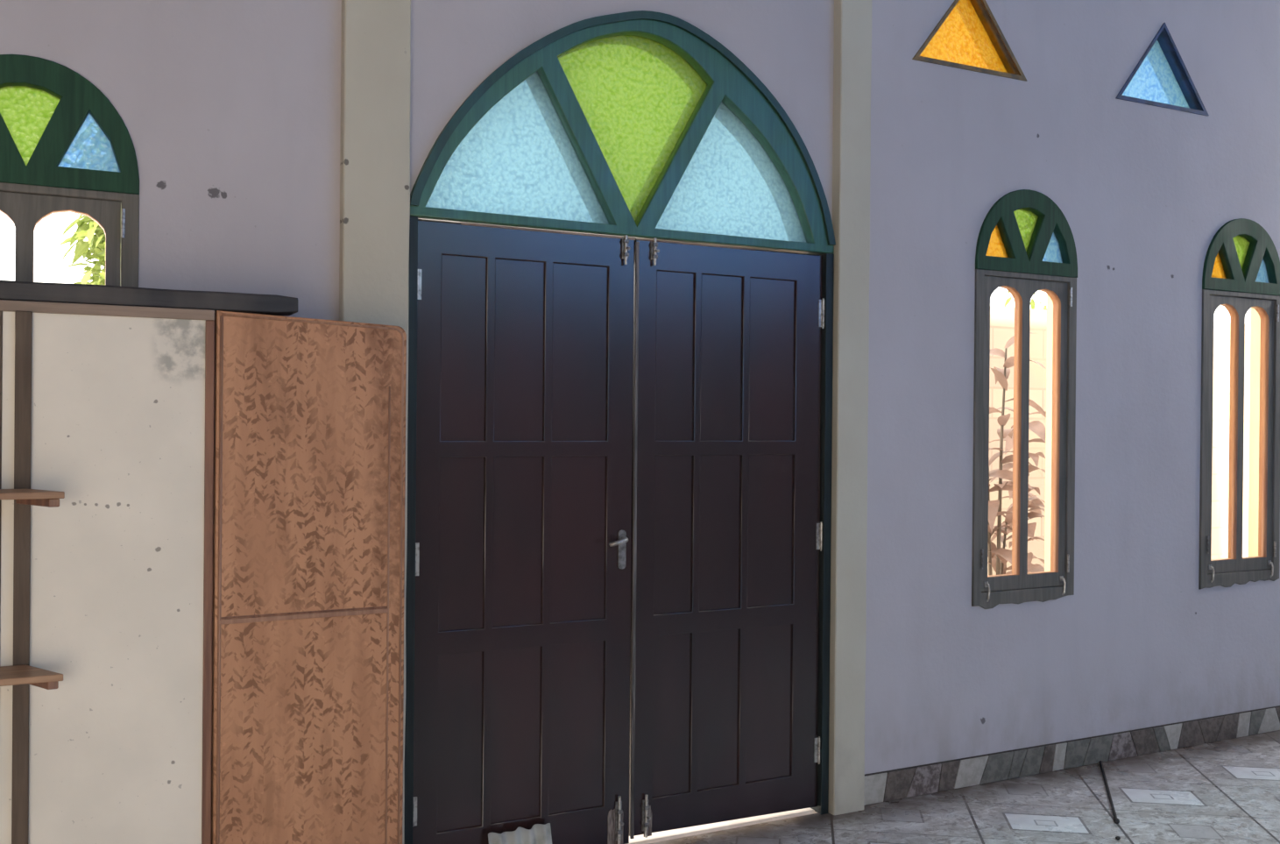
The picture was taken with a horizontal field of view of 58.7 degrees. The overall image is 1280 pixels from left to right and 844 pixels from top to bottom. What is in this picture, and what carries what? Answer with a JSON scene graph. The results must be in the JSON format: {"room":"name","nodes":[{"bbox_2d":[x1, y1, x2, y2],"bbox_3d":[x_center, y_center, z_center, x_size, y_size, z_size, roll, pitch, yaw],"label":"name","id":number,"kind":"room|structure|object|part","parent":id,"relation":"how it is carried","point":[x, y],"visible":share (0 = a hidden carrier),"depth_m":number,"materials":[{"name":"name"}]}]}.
{"room":"mosque","nodes":[
{"label":"mosque","id":0,"kind":"room"},
{"bbox_2d":[0,0,1279,773],"bbox_3d":[0.573,-0.592,4.407,11.000,4.200,0.150,0,0,-27],"label":"wall","id":1,"kind":"structure","parent":0,"point":[229,110],"depth_m":4.69,"materials":[{"name":"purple paint"}]},
{"bbox_2d":[0,54,139,287],"bbox_3d":[-1.721,-0.128,3.181,0.582,1.776,0.079,0,0,-27],"label":"window","id":2,"kind":"structure","parent":1,"relation":"in","point":[65,146],"depth_m":3.20,"materials":[{"name":"green paint"}]},
{"bbox_3d":[-1.721,-0.824,3.191,0.196,0.246,0.003,0,0,-27],"label":"coloured pane","id":3,"kind":"part","parent":2,"relation":"part of","materials":[{"name":"green glass"}]},
{"bbox_3d":[-1.726,0.027,3.188,0.487,1.322,0.045,0,0,-27],"label":"sash","id":4,"kind":"part","parent":2,"relation":"part of","materials":[{"name":"paint"}]},
{"bbox_3d":[-1.726,0.051,3.188,0.582,1.419,0.065,0,0,-27],"label":"frame","id":5,"kind":"part","parent":2,"relation":"part of","materials":[{"name":"paint"}]},
{"bbox_3d":[-1.579,-0.802,3.263,0.177,0.183,0.003,0,0,-27],"label":"coloured pane","id":6,"kind":"part","parent":2,"relation":"part of","materials":[{"name":"blue glass"}]},
{"bbox_2d":[339,0,410,843],"bbox_3d":[-0.833,-0.602,3.582,0.210,4.200,0.050,0,0,-27],"label":"pilaster","id":7,"kind":"object","parent":1,"relation":"attached to","point":[376,53],"visible":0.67,"depth_m":3.56,"materials":[{"name":"beige paint"}]},
{"bbox_2d":[403,10,835,843],"bbox_3d":[-0.034,0.028,4.077,1.663,2.951,0.169,0,0,-27],"label":"door frame","id":8,"kind":"structure","parent":1,"relation":"in","point":[643,124],"depth_m":4.04,"materials":[{"name":"green paint"}]},
{"bbox_3d":[-0.406,-0.943,3.860,0.698,0.526,0.004,0,0,-27],"label":"pane","id":9,"kind":"part","parent":8,"relation":"part of","materials":[{"name":"blue glass"}]},
{"bbox_2d":[412,219,635,843],"bbox_3d":[-0.378,0.409,3.839,0.792,2.160,0.098,0,0,-27],"label":"door","id":10,"kind":"structure","parent":8,"relation":"attached to","point":[525,335],"depth_m":3.85,"materials":[{"name":"wood"}]},
{"bbox_3d":[-0.599,1.051,3.764,0.162,0.588,0.020,0,0,-27],"label":"panel","id":11,"kind":"part","parent":10,"relation":"part of","materials":[{"name":"brown wood"}]},
{"bbox_3d":[-0.593,0.400,3.762,0.162,0.576,0.020,0,0,-27],"label":"panel","id":12,"kind":"part","parent":10,"relation":"part of","materials":[{"name":"brown wood"}]},
{"bbox_3d":[-0.587,-0.242,3.760,0.162,0.616,0.020,0,0,-27],"label":"panel","id":13,"kind":"part","parent":10,"relation":"part of","materials":[{"name":"brown wood"}]},
{"bbox_3d":[-0.424,1.053,3.853,0.186,0.588,0.020,0,0,-27],"label":"panel","id":14,"kind":"part","parent":10,"relation":"part of","materials":[{"name":"brown wood"}]},
{"bbox_3d":[-0.418,0.402,3.851,0.186,0.576,0.020,0,0,-27],"label":"panel","id":15,"kind":"part","parent":10,"relation":"part of","materials":[{"name":"brown wood"}]},
{"bbox_3d":[-0.412,-0.240,3.849,0.186,0.616,0.020,0,0,-27],"label":"panel","id":16,"kind":"part","parent":10,"relation":"part of","materials":[{"name":"brown wood"}]},
{"bbox_3d":[-0.225,1.054,3.954,0.216,0.588,0.020,0,0,-27],"label":"panel","id":17,"kind":"part","parent":10,"relation":"part of","materials":[{"name":"brown wood"}]},
{"bbox_3d":[-0.219,0.403,3.952,0.216,0.576,0.020,0,0,-27],"label":"panel","id":18,"kind":"part","parent":10,"relation":"part of","materials":[{"name":"brown wood"}]},
{"bbox_3d":[-0.213,-0.239,3.950,0.216,0.616,0.020,0,0,-27],"label":"panel","id":19,"kind":"part","parent":10,"relation":"part of","materials":[{"name":"brown wood"}]},
{"bbox_3d":[-0.076,1.402,4.005,0.024,0.138,0.008,0,0,-27],"label":"plate","id":20,"kind":"part","parent":10,"relation":"part of","materials":[{"name":"metal"}]},
{"bbox_3d":[-0.076,0.415,3.967,0.079,0.031,0.054,0,0,-27],"label":"lever","id":21,"kind":"part","parent":10,"relation":"part of","materials":[{"name":"metal"}]},
{"bbox_3d":[-0.067,1.402,3.991,0.012,0.178,0.025,0,0,-36],"label":"rod","id":22,"kind":"part","parent":10,"relation":"part of","materials":[{"name":"metal"}]},
{"bbox_3d":[-0.053,-0.610,4.000,0.024,0.077,0.008,0,0,-27],"label":"plate","id":23,"kind":"part","parent":10,"relation":"part of","materials":[{"name":"metal"}]},
{"bbox_3d":[-0.044,-0.610,3.987,0.012,0.117,0.025,0,0,-36],"label":"rod","id":24,"kind":"part","parent":10,"relation":"part of","materials":[{"name":"metal"}]},
{"bbox_3d":[-0.040,-1.051,4.104,1.663,0.794,0.099,0,0,-27],"label":"frame","id":25,"kind":"part","parent":8,"relation":"part of","materials":[{"name":"paint"}]},
{"bbox_3d":[-0.003,-1.050,4.031,1.663,0.794,0.051,0,0,-27],"label":"frame","id":26,"kind":"part","parent":8,"relation":"part of","materials":[{"name":"green paint"}]},
{"bbox_3d":[0.011,-1.066,4.004,1.663,0.762,0.014,0,0,-27],"label":"moulding","id":27,"kind":"part","parent":8,"relation":"part of","materials":[{"name":"green paint"}]},
{"bbox_3d":[-0.032,-1.029,4.048,0.640,0.709,0.004,0,0,-27],"label":"pane","id":28,"kind":"part","parent":8,"relation":"part of","materials":[{"name":"green glass"}]},
{"bbox_2d":[629,237,824,838],"bbox_3d":[0.336,0.412,4.214,0.815,2.141,0.074,0,0,-27],"label":"door","id":29,"kind":"structure","parent":8,"relation":"attached to","point":[727,526],"depth_m":4.21,"materials":[{"name":"wood"}]},
{"bbox_3d":[0.018,1.399,4.053,0.024,0.110,0.008,0,0,-27],"label":"plate","id":30,"kind":"part","parent":29,"relation":"part of","materials":[{"name":"metal"}]},
{"bbox_3d":[0.028,1.399,4.039,0.012,0.150,0.025,0,0,-36],"label":"rod","id":31,"kind":"part","parent":29,"relation":"part of","materials":[{"name":"metal"}]},
{"bbox_3d":[0.049,-0.608,4.053,0.024,0.065,0.008,0,0,-27],"label":"plate","id":32,"kind":"part","parent":29,"relation":"part of","materials":[{"name":"metal"}]},
{"bbox_3d":[0.059,-0.608,4.039,0.012,0.105,0.025,0,0,-36],"label":"rod","id":33,"kind":"part","parent":29,"relation":"part of","materials":[{"name":"metal"}]},
{"bbox_3d":[0.108,1.056,4.123,0.166,0.588,0.020,0,0,-27],"label":"panel","id":34,"kind":"part","parent":29,"relation":"part of","materials":[{"name":"brown wood"}]},
{"bbox_3d":[0.114,0.406,4.120,0.166,0.576,0.020,0,0,-27],"label":"panel","id":35,"kind":"part","parent":29,"relation":"part of","materials":[{"name":"brown wood"}]},
{"bbox_3d":[0.120,-0.236,4.118,0.166,0.616,0.020,0,0,-27],"label":"panel","id":36,"kind":"part","parent":29,"relation":"part of","materials":[{"name":"brown wood"}]},
{"bbox_3d":[0.283,1.058,4.211,0.186,0.588,0.020,0,0,-27],"label":"panel","id":37,"kind":"part","parent":29,"relation":"part of","materials":[{"name":"brown wood"}]},
{"bbox_3d":[0.289,0.407,4.209,0.186,0.576,0.020,0,0,-27],"label":"panel","id":38,"kind":"part","parent":29,"relation":"part of","materials":[{"name":"brown wood"}]},
{"bbox_3d":[0.294,-0.235,4.207,0.186,0.616,0.020,0,0,-27],"label":"panel","id":39,"kind":"part","parent":29,"relation":"part of","materials":[{"name":"brown wood"}]},
{"bbox_3d":[0.481,1.059,4.312,0.214,0.588,0.020,0,0,-27],"label":"panel","id":40,"kind":"part","parent":29,"relation":"part of","materials":[{"name":"brown wood"}]},
{"bbox_3d":[0.487,0.408,4.309,0.214,0.576,0.020,0,0,-27],"label":"panel","id":41,"kind":"part","parent":29,"relation":"part of","materials":[{"name":"brown wood"}]},
{"bbox_3d":[0.492,-0.234,4.307,0.214,0.616,0.020,0,0,-27],"label":"panel","id":42,"kind":"part","parent":29,"relation":"part of","materials":[{"name":"brown wood"}]},
{"bbox_3d":[0.338,-0.939,4.237,0.706,0.529,0.004,0,0,-27],"label":"pane","id":43,"kind":"part","parent":8,"relation":"part of","materials":[{"name":"blue glass"}]},
{"bbox_2d":[828,0,871,814],"bbox_3d":[0.819,-0.590,4.419,0.149,4.200,0.050,0,0,-27],"label":"pilaster","id":44,"kind":"object","parent":1,"relation":"attached to","point":[852,18],"visible":1,"depth_m":4.39,"materials":[{"name":"beige paint"}]},
{"bbox_2d":[912,0,1027,81],"bbox_3d":[1.360,-1.651,4.746,0.623,0.390,0.070,0,0,-27],"label":"window","id":45,"kind":"structure","parent":1,"relation":"in","point":[968,36],"depth_m":4.78,"materials":[{"name":"glass"}]},
{"bbox_3d":[1.345,-1.650,4.775,0.596,0.375,0.004,0,0,-27],"label":"coloured pane","id":46,"kind":"part","parent":45,"relation":"part of","materials":[{"name":"orange glass"}]},
{"bbox_2d":[971,189,1077,608],"bbox_3d":[1.641,-0.103,4.885,0.582,1.776,0.079,0,0,-27],"label":"window","id":47,"kind":"structure","parent":1,"relation":"in","point":[1026,245],"depth_m":4.88,"materials":[{"name":"green paint"}]},
{"bbox_3d":[1.498,-0.780,4.823,0.177,0.183,0.003,0,0,-27],"label":"coloured pane","id":48,"kind":"part","parent":47,"relation":"part of","materials":[{"name":"orange glass"}]},
{"bbox_3d":[1.637,0.052,4.892,0.487,1.322,0.045,0,0,-27],"label":"sash","id":49,"kind":"part","parent":47,"relation":"part of","materials":[{"name":"paint"}]},
{"bbox_3d":[1.641,-0.799,4.895,0.196,0.246,0.003,0,0,-27],"label":"coloured pane","id":50,"kind":"part","parent":47,"relation":"part of","materials":[{"name":"green glass"}]},
{"bbox_3d":[1.784,-0.778,4.968,0.177,0.183,0.003,0,0,-27],"label":"coloured pane","id":51,"kind":"part","parent":47,"relation":"part of","materials":[{"name":"blue glass"}]},
{"bbox_2d":[863,705,1279,805],"bbox_3d":[3.178,1.468,5.653,5.200,0.119,0.012,0,0,-27],"label":"baseboard","id":52,"kind":"structure","parent":1,"relation":"attached to","point":[883,786],"depth_m":4.96,"materials":[{"name":"grey tile"}]},
{"bbox_2d":[1115,21,1209,116],"bbox_3d":[2.397,-1.643,5.271,0.623,0.390,0.070,0,0,-27],"label":"window","id":53,"kind":"structure","parent":1,"relation":"in","point":[1161,77],"depth_m":5.31,"materials":[{"name":"blue glass"}]},
{"bbox_3d":[2.382,-1.643,5.300,0.596,0.375,0.004,0,0,-27],"label":"coloured pane","id":54,"kind":"part","parent":53,"relation":"part of","materials":[{"name":"blue glass"}]},
{"bbox_2d":[1198,218,1279,589],"bbox_3d":[2.901,-0.095,5.524,0.582,1.774,0.079,0,0,-27],"label":"window","id":55,"kind":"structure","parent":1,"relation":"in","point":[1241,267],"depth_m":5.52,"materials":[{"name":"green paint"}]},
{"bbox_3d":[2.758,-0.770,5.462,0.177,0.183,0.003,0,0,-27],"label":"coloured pane","id":56,"kind":"part","parent":55,"relation":"part of","materials":[{"name":"orange glass"}]},
{"bbox_3d":[2.896,0.061,5.531,0.487,1.322,0.045,0,0,-27],"label":"sash","id":57,"kind":"part","parent":55,"relation":"part of","materials":[{"name":"paint"}]},
{"bbox_3d":[2.901,-0.790,5.534,0.196,0.246,0.003,0,0,-27],"label":"coloured pane","id":58,"kind":"part","parent":55,"relation":"part of","materials":[{"name":"green glass"}]},
{"bbox_3d":[3.043,-0.768,5.606,0.177,0.183,0.003,0,0,-27],"label":"coloured pane","id":59,"kind":"part","parent":55,"relation":"part of","materials":[{"name":"blue glass"}]},
{"bbox_2d":[648,729,1279,843],"bbox_3d":[1.763,1.552,2.028,11.000,0.050,5.200,0,0,-27],"label":"floor","id":60,"kind":"structure","parent":0,"point":[1226,791],"depth_m":4.44,"materials":[{"name":"tile"}]},
{"bbox_2d":[0,299,214,843],"bbox_3d":[-1.592,0.599,2.857,0.952,1.789,0.554,0,0,-27],"label":"partition panel","id":61,"kind":"object","parent":60,"relation":"on","point":[107,411],"visible":1,"depth_m":2.86,"materials":[{"name":"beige paint"}]},
{"bbox_3d":[-1.566,0.612,2.754,0.034,1.764,0.022,0,0,-27],"label":"edge post","id":62,"kind":"part","parent":61,"relation":"part of","materials":[{"name":"brown wood"}]},
{"bbox_3d":[-1.730,0.601,2.671,0.456,1.744,0.010,0,0,-27],"label":"panel","id":63,"kind":"part","parent":61,"relation":"part of","materials":[{"name":"white wood"}]},
{"bbox_3d":[-1.509,0.612,2.777,0.036,1.764,0.032,0,0,-27],"label":"upright post","id":64,"kind":"part","parent":61,"relation":"part of","materials":[{"name":"brown wood"}]},
{"bbox_2d":[0,664,63,685],"bbox_3d":[-1.575,0.597,2.640,0.425,0.016,0.152,0,0,-27],"label":"shelf","id":65,"kind":"object","parent":61,"relation":"attached to","point":[10,674],"depth_m":2.66,"materials":[{"name":"beige wood"}]},
{"bbox_2d":[0,488,64,499],"bbox_3d":[-1.571,0.169,2.639,0.425,0.016,0.152,0,0,-27],"label":"shelf","id":66,"kind":"object","parent":61,"relation":"attached to","point":[4,493],"depth_m":2.65,"materials":[{"name":"beige wood"}]},
{"bbox_3d":[-1.539,-0.281,2.766,0.952,0.027,0.032,0,0,-27],"label":"rail","id":67,"kind":"part","parent":61,"relation":"part of","materials":[{"name":"brown wood"}]},
{"bbox_2d":[0,279,298,315],"bbox_3d":[-1.484,-0.321,2.872,1.186,0.050,0.138,0,0,-27],"label":"wooden plank","id":68,"kind":"object","parent":61,"relation":"on","point":[10,290],"visible":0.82,"depth_m":2.91,"materials":[{"name":"black wood"}]},
{"bbox_2d":[211,310,406,843],"bbox_3d":[-0.974,0.603,3.260,0.504,1.789,0.395,0,0,-27],"label":"wooden panel","id":69,"kind":"object","parent":60,"relation":"on","point":[309,413],"visible":1,"depth_m":3.08,"materials":[{"name":"brown wood"}]},
{"bbox_3d":[-0.901,0.524,3.077,0.440,0.013,0.005,0,0,-27],"label":"rail","id":70,"kind":"part","parent":69,"relation":"part of","materials":[{"name":"wood"}]},
{"bbox_2d":[487,822,551,843],"bbox_3d":[-0.390,1.428,3.785,0.222,0.147,0.074,0,0,-27],"label":"sheet","id":71,"kind":"object","parent":60,"relation":"on","point":[539,833],"visible":1,"depth_m":3.81,"materials":[{"name":"grey paper"}]},
{"bbox_2d":[1098,760,1119,823],"bbox_3d":[1.922,1.508,4.680,0.022,0.023,0.805,1,0,18],"label":"stick","id":72,"kind":"object","parent":60,"relation":"on","point":[1116,820],"visible":1,"depth_m":4.61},
{"label":"outside","id":73,"kind":"structure","parent":0,"visible":0},
{"bbox_3d":[-1.725,1.530,12.228,36.000,0.100,15.850,0,0,-27],"label":"ground","id":74,"kind":"structure","parent":73,"visible":0},
{"bbox_2d":[57,213,120,285],"bbox_3d":[-3.001,-0.363,7.239,1.407,3.702,1.383,0,0,-27],"label":"tree","id":75,"kind":"object","parent":74,"relation":"on","point":[95,243],"visible":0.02,"depth_m":6.95,"materials":[{"name":"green plant"}]},
{"bbox_2d":[628,807,818,843],"bbox_3d":[-0.088,1.510,4.167,1.690,0.024,0.250,0,0,-27],"label":"door gap","id":76,"kind":"object","parent":74,"relation":"on","point":[675,833],"visible":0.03,"depth_m":4.23,"materials":[{"name":"white"}]},
{"bbox_2d":[987,332,1046,575],"bbox_3d":[1.905,0.531,6.002,0.562,2.010,0.614,1,0,7],"label":"plant","id":77,"kind":"object","parent":74,"relation":"on","point":[998,557],"visible":0.51,"depth_m":5.97,"materials":[{"name":"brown plant"}]},
{"bbox_3d":[1.845,0.884,5.991,0.069,1.300,0.033,0,0,-27],"label":"stem","id":78,"kind":"part","parent":77,"relation":"part of","materials":[{"name":"brown plant"}]},
{"bbox_3d":[1.882,0.574,5.982,0.042,1.921,0.069,0,0,-27],"label":"stem","id":79,"kind":"part","parent":77,"relation":"part of","materials":[{"name":"brown plant"}]},
{"bbox_3d":[1.907,1.015,6.053,0.030,1.043,0.166,1,0,40],"label":"stem","id":80,"kind":"part","parent":77,"relation":"part of","materials":[{"name":"plant"}]},
{"bbox_2d":[989,406,1046,570],"bbox_3d":[2.299,0.724,6.788,0.581,1.625,0.511,0,0,-27],"label":"plant","id":81,"kind":"object","parent":74,"relation":"on","point":[1036,427],"visible":0.34,"depth_m":6.72,"materials":[{"name":"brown plant"}]},
{"bbox_2d":[1004,291,1046,310],"bbox_3d":[4.675,-0.459,11.563,2.135,4.002,2.106,0,0,-27],"label":"tree","id":82,"kind":"object","parent":74,"relation":"on","point":[1032,301],"visible":0.02,"depth_m":11.83,"materials":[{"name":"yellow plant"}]},
{"bbox_2d":[987,305,1250,575],"bbox_3d":[7.499,0.383,10.857,16.800,2.370,0.180,0,0,-27],"label":"wall","id":83,"kind":"structure","parent":74,"relation":"on","point":[1001,318],"depth_m":8.47,"materials":[{"name":"beige paint"}]}
]}

